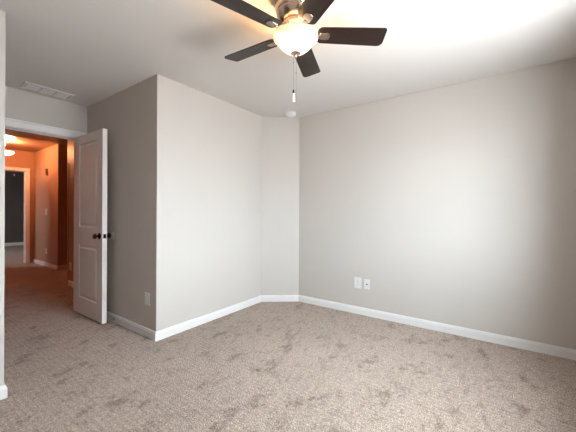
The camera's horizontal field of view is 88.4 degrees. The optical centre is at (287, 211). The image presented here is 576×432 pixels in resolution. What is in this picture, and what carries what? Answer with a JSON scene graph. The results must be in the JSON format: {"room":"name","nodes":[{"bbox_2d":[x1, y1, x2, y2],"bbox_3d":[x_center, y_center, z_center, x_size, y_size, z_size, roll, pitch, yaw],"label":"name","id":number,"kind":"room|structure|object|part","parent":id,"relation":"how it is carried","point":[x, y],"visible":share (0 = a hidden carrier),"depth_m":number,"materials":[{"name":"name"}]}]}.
{"room":"empty bedroom","nodes":[
{"label":"empty bedroom","id":0,"kind":"room"},
{"bbox_2d":[0,10,5,385],"bbox_3d":[-2.726,-0.049,1.852,1.510,2.440,1.112,0,0,35],"label":"wall","id":1,"kind":"structure","parent":0,"point":[2,13],"depth_m":1.86,"materials":[{"name":"beige paint"}]},
{"bbox_2d":[0,385,7,399],"bbox_3d":[-2.071,1.131,1.466,0.014,0.084,1.006,0,0,35],"label":"baseboard","id":2,"kind":"structure","parent":1,"relation":"attached to","point":[3,388],"depth_m":1.86,"materials":[{"name":"white paint"}]},
{"bbox_2d":[5,171,23,242],"bbox_3d":[-10.256,-0.113,8.720,0.120,2.500,4.620,0,0,35],"label":"wall","id":3,"kind":"structure","parent":0,"point":[14,185],"depth_m":10.02,"materials":[{"name":"grey paint"}]},
{"bbox_2d":[5,242,23,245],"bbox_3d":[-10.207,1.082,8.682,0.014,0.109,4.380,0,0,35],"label":"baseboard","id":4,"kind":"structure","parent":3,"relation":"attached to","point":[14,243],"depth_m":10.02,"materials":[{"name":"white paint"}]},
{"bbox_2d":[5,149,33,262],"bbox_3d":[-6.490,-0.111,5.992,0.120,2.530,2.080,0,0,35],"label":"wall","id":5,"kind":"structure","parent":0,"point":[19,159],"depth_m":6.75,"materials":[{"name":"paint"}]},
{"bbox_2d":[5,166,29,262],"bbox_3d":[-6.257,0.085,6.323,0.164,2.140,1.110,0,0,35],"label":"door frame","id":6,"kind":"structure","parent":5,"relation":"attached to","point":[26,171],"depth_m":6.70,"materials":[{"name":"white paint"}]},
{"bbox_2d":[5,86,86,132],"bbox_3d":[-2.762,-0.094,3.212,0.120,2.530,1.850,0,0,35],"label":"wall","id":7,"kind":"structure","parent":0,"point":[22,105],"depth_m":3.24,"materials":[{"name":"beige paint"}]},
{"bbox_2d":[5,117,86,308],"bbox_3d":[-2.739,0.111,3.245,0.164,2.120,0.882,0,0,35],"label":"door frame","id":8,"kind":"structure","parent":7,"relation":"attached to","point":[11,124],"depth_m":3.26,"materials":[{"name":"white paint"}]},
{"bbox_3d":[-2.681,0.111,3.204,0.022,2.120,0.882,0,0,35],"label":"casing","id":9,"kind":"part","parent":8,"relation":"part of","materials":[{"name":"white paint"}]},
{"bbox_2d":[34,144,66,265],"bbox_3d":[-4.954,-0.104,6.865,1.620,2.530,1.120,0,0,35],"label":"wall","id":10,"kind":"structure","parent":0,"point":[50,190],"depth_m":6.16,"materials":[{"name":"paint"}]},
{"bbox_2d":[33,259,56,269],"bbox_3d":[-5.232,1.117,6.363,1.514,0.084,0.014,0,0,35],"label":"baseboard","id":11,"kind":"structure","parent":10,"relation":"attached to","point":[43,263],"depth_m":6.31,"materials":[{"name":"white paint"}]},
{"bbox_2d":[57,265,66,269],"bbox_3d":[-4.296,1.121,6.387,0.014,0.084,1.134,0,0,35],"label":"baseboard","id":12,"kind":"structure","parent":10,"relation":"attached to","point":[59,267],"depth_m":5.98,"materials":[{"name":"white paint"}]},
{"bbox_2d":[67,140,73,284],"bbox_3d":[-2.911,-0.095,4.377,1.470,2.530,0.120,0,0,35],"label":"wall","id":13,"kind":"structure","parent":0,"point":[70,143],"depth_m":4.67,"materials":[{"name":"paint"}]},
{"bbox_2d":[68,280,72,286],"bbox_3d":[-2.922,1.127,4.299,1.390,0.084,0.014,0,0,35],"label":"baseboard","id":14,"kind":"structure","parent":13,"relation":"attached to","point":[70,283],"depth_m":4.63,"materials":[{"name":"white paint"}]},
{"bbox_2d":[74,128,110,323],"bbox_3d":[-2.193,0.145,3.277,0.735,2.020,0.175,0,0,35],"label":"door","id":15,"kind":"structure","parent":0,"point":[91,235],"depth_m":3.19,"materials":[{"name":"white paint"}]},
{"bbox_3d":[-1.986,0.251,3.063,0.066,0.066,0.065,0,0,35],"label":"knob","id":16,"kind":"part","parent":15,"relation":"part of","materials":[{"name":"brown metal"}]},
{"bbox_2d":[87,77,149,327],"bbox_3d":[-1.829,-0.045,3.223,1.390,2.440,0.120,0,0,35],"label":"wall","id":17,"kind":"structure","parent":0,"point":[125,114],"depth_m":3.01,"materials":[{"name":"beige paint"}]},
{"bbox_2d":[107,311,155,341],"bbox_3d":[-1.818,1.132,3.129,1.524,0.084,0.014,0,0,35],"label":"baseboard","id":18,"kind":"structure","parent":17,"relation":"attached to","point":[148,333],"depth_m":2.92,"materials":[{"name":"white paint"}]},
{"bbox_2d":[145,292,149,305],"bbox_3d":[-1.326,0.819,2.784,0.080,0.118,0.010,0,0,35],"label":"power outlet","id":19,"kind":"object","parent":17,"relation":"attached to","point":[147,295],"visible":1,"depth_m":2.77,"materials":[{"name":"white plastic"}]},
{"bbox_2d":[149,74,261,331],"bbox_3d":[-0.734,-0.040,3.462,0.120,2.440,1.777,0,0,35],"label":"wall","id":20,"kind":"structure","parent":0,"point":[205,220],"depth_m":3.10,"materials":[{"name":"beige paint"}]},
{"bbox_2d":[156,295,260,340],"bbox_3d":[-0.780,1.137,3.289,0.014,0.084,1.476,0,0,35],"label":"baseboard","id":21,"kind":"structure","parent":20,"relation":"attached to","point":[167,332],"depth_m":3.12,"materials":[{"name":"white paint"}]},
{"bbox_2d":[261,116,298,294],"bbox_3d":[-0.103,-0.037,3.912,0.390,2.440,0.315,0,0,35],"label":"wall","id":22,"kind":"structure","parent":0,"point":[279,135],"depth_m":3.91,"materials":[{"name":"beige paint"}]},
{"bbox_2d":[261,295,298,301],"bbox_3d":[-0.108,1.139,3.905,0.501,0.084,0.014,0,0,-4],"label":"baseboard","id":23,"kind":"structure","parent":22,"relation":"attached to","point":[264,298],"depth_m":3.90,"materials":[{"name":"white paint"}]},
{"bbox_2d":[0,245,575,431],"bbox_3d":[-4.584,1.222,4.712,14.280,0.120,4.800,0,0,35],"label":"floor","id":24,"kind":"structure","parent":0,"point":[296,366],"depth_m":2.14,"materials":[{"name":"beige carpet"}]},
{"bbox_2d":[0,0,575,151],"bbox_3d":[-2.507,-1.363,3.494,9.500,0.190,4.040,0,0,35],"label":"ceiling","id":25,"kind":"structure","parent":0,"point":[92,51],"depth_m":2.29,"materials":[{"name":"white paint"}]},
{"bbox_2d":[5,139,14,175],"bbox_3d":[-5.393,-1.034,5.632,0.290,0.675,0.295,0,0,35],"label":"hall ceiling light","id":26,"kind":"object","parent":25,"relation":"hanging from","point":[7,152],"visible":0.53,"depth_m":5.62,"materials":[{"name":"white glass"}]},
{"bbox_3d":[-5.394,-1.121,5.630,0.290,0.085,0.290,0,0,35],"label":"lamp shade","id":27,"kind":"part","parent":26,"relation":"part of","materials":[{"name":"beige glass"}]},
{"bbox_2d":[19,81,74,99],"bbox_3d":[-2.512,-1.263,3.098,0.200,0.011,0.417,0,0,35],"label":"ceiling vent","id":28,"kind":"object","parent":25,"relation":"in","point":[27,85],"visible":1,"depth_m":3.07,"materials":[{"name":"white plastic"}]},
{"bbox_2d":[285,111,295,117],"bbox_3d":[0.036,-1.230,3.746,0.136,0.054,0.136,0,0,35],"label":"smoke detector","id":29,"kind":"object","parent":25,"relation":"attached to","point":[290,114],"visible":1,"depth_m":3.70,"materials":[{"name":"plastic"}]},
{"bbox_2d":[211,0,386,102],"bbox_3d":[0.015,-0.953,1.778,1.012,0.607,1.052,0,0,35],"label":"ceiling fan","id":30,"kind":"object","parent":25,"relation":"hanging from","point":[295,37],"visible":1,"depth_m":1.72,"materials":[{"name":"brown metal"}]},
{"bbox_3d":[-0.216,-1.059,1.554,0.410,0.006,0.138,0,12,-39],"label":"blade","id":31,"kind":"part","parent":30,"relation":"part of","materials":[{"name":"brown wood"}]},
{"bbox_3d":[-0.235,-1.059,1.947,0.410,0.006,0.138,0,12,33],"label":"blade","id":32,"kind":"part","parent":30,"relation":"part of","materials":[{"name":"brown wood"}]},
{"bbox_3d":[0.033,-0.820,1.764,0.008,0.216,0.007,0,0,35],"label":"pull chain","id":33,"kind":"part","parent":30,"relation":"part of","materials":[{"name":"metal"}]},
{"bbox_3d":[0.045,-0.996,1.764,0.266,0.106,0.266,0,0,35],"label":"lamp shade","id":34,"kind":"part","parent":30,"relation":"part of","materials":[{"name":"beige glass"}]},
{"bbox_3d":[0.133,-1.057,2.087,0.138,0.006,0.410,-12,-3,15],"label":"blade","id":35,"kind":"part","parent":30,"relation":"part of","materials":[{"name":"brown wood"}]},
{"bbox_3d":[0.165,-1.057,1.450,0.138,0.006,0.410,13,-5,-20],"label":"blade","id":36,"kind":"part","parent":30,"relation":"part of","materials":[{"name":"brown wood"}]},
{"bbox_3d":[0.380,-1.056,1.780,0.410,0.006,0.138,0,-12,-3],"label":"blade","id":37,"kind":"part","parent":30,"relation":"part of","materials":[{"name":"brown wood"}]},
{"bbox_2d":[299,58,575,348],"bbox_3d":[1.128,-0.032,3.306,3.340,2.440,0.120,0,0,35],"label":"wall","id":38,"kind":"structure","parent":0,"point":[456,203],"depth_m":2.88,"materials":[{"name":"beige paint"}]},
{"bbox_2d":[354,277,361,288],"bbox_3d":[0.814,0.825,3.447,0.088,0.128,0.009,0,0,35],"label":"power outlet","id":39,"kind":"object","parent":38,"relation":"attached to","point":[357,281],"visible":1,"depth_m":3.44,"materials":[{"name":"white plastic"}]},
{"bbox_2d":[364,279,369,289],"bbox_3d":[0.900,0.827,3.382,0.068,0.112,0.016,0,0,35],"label":"plate","id":40,"kind":"object","parent":38,"relation":"attached to","point":[366,281],"visible":1,"depth_m":3.38,"materials":[{"name":"white plastic"}]},
{"bbox_2d":[298,295,575,360],"bbox_3d":[1.243,1.146,3.139,2.710,0.084,0.014,0,0,35],"label":"baseboard","id":41,"kind":"structure","parent":38,"relation":"attached to","point":[568,353],"depth_m":2.87,"materials":[{"name":"white paint"}]}
]}

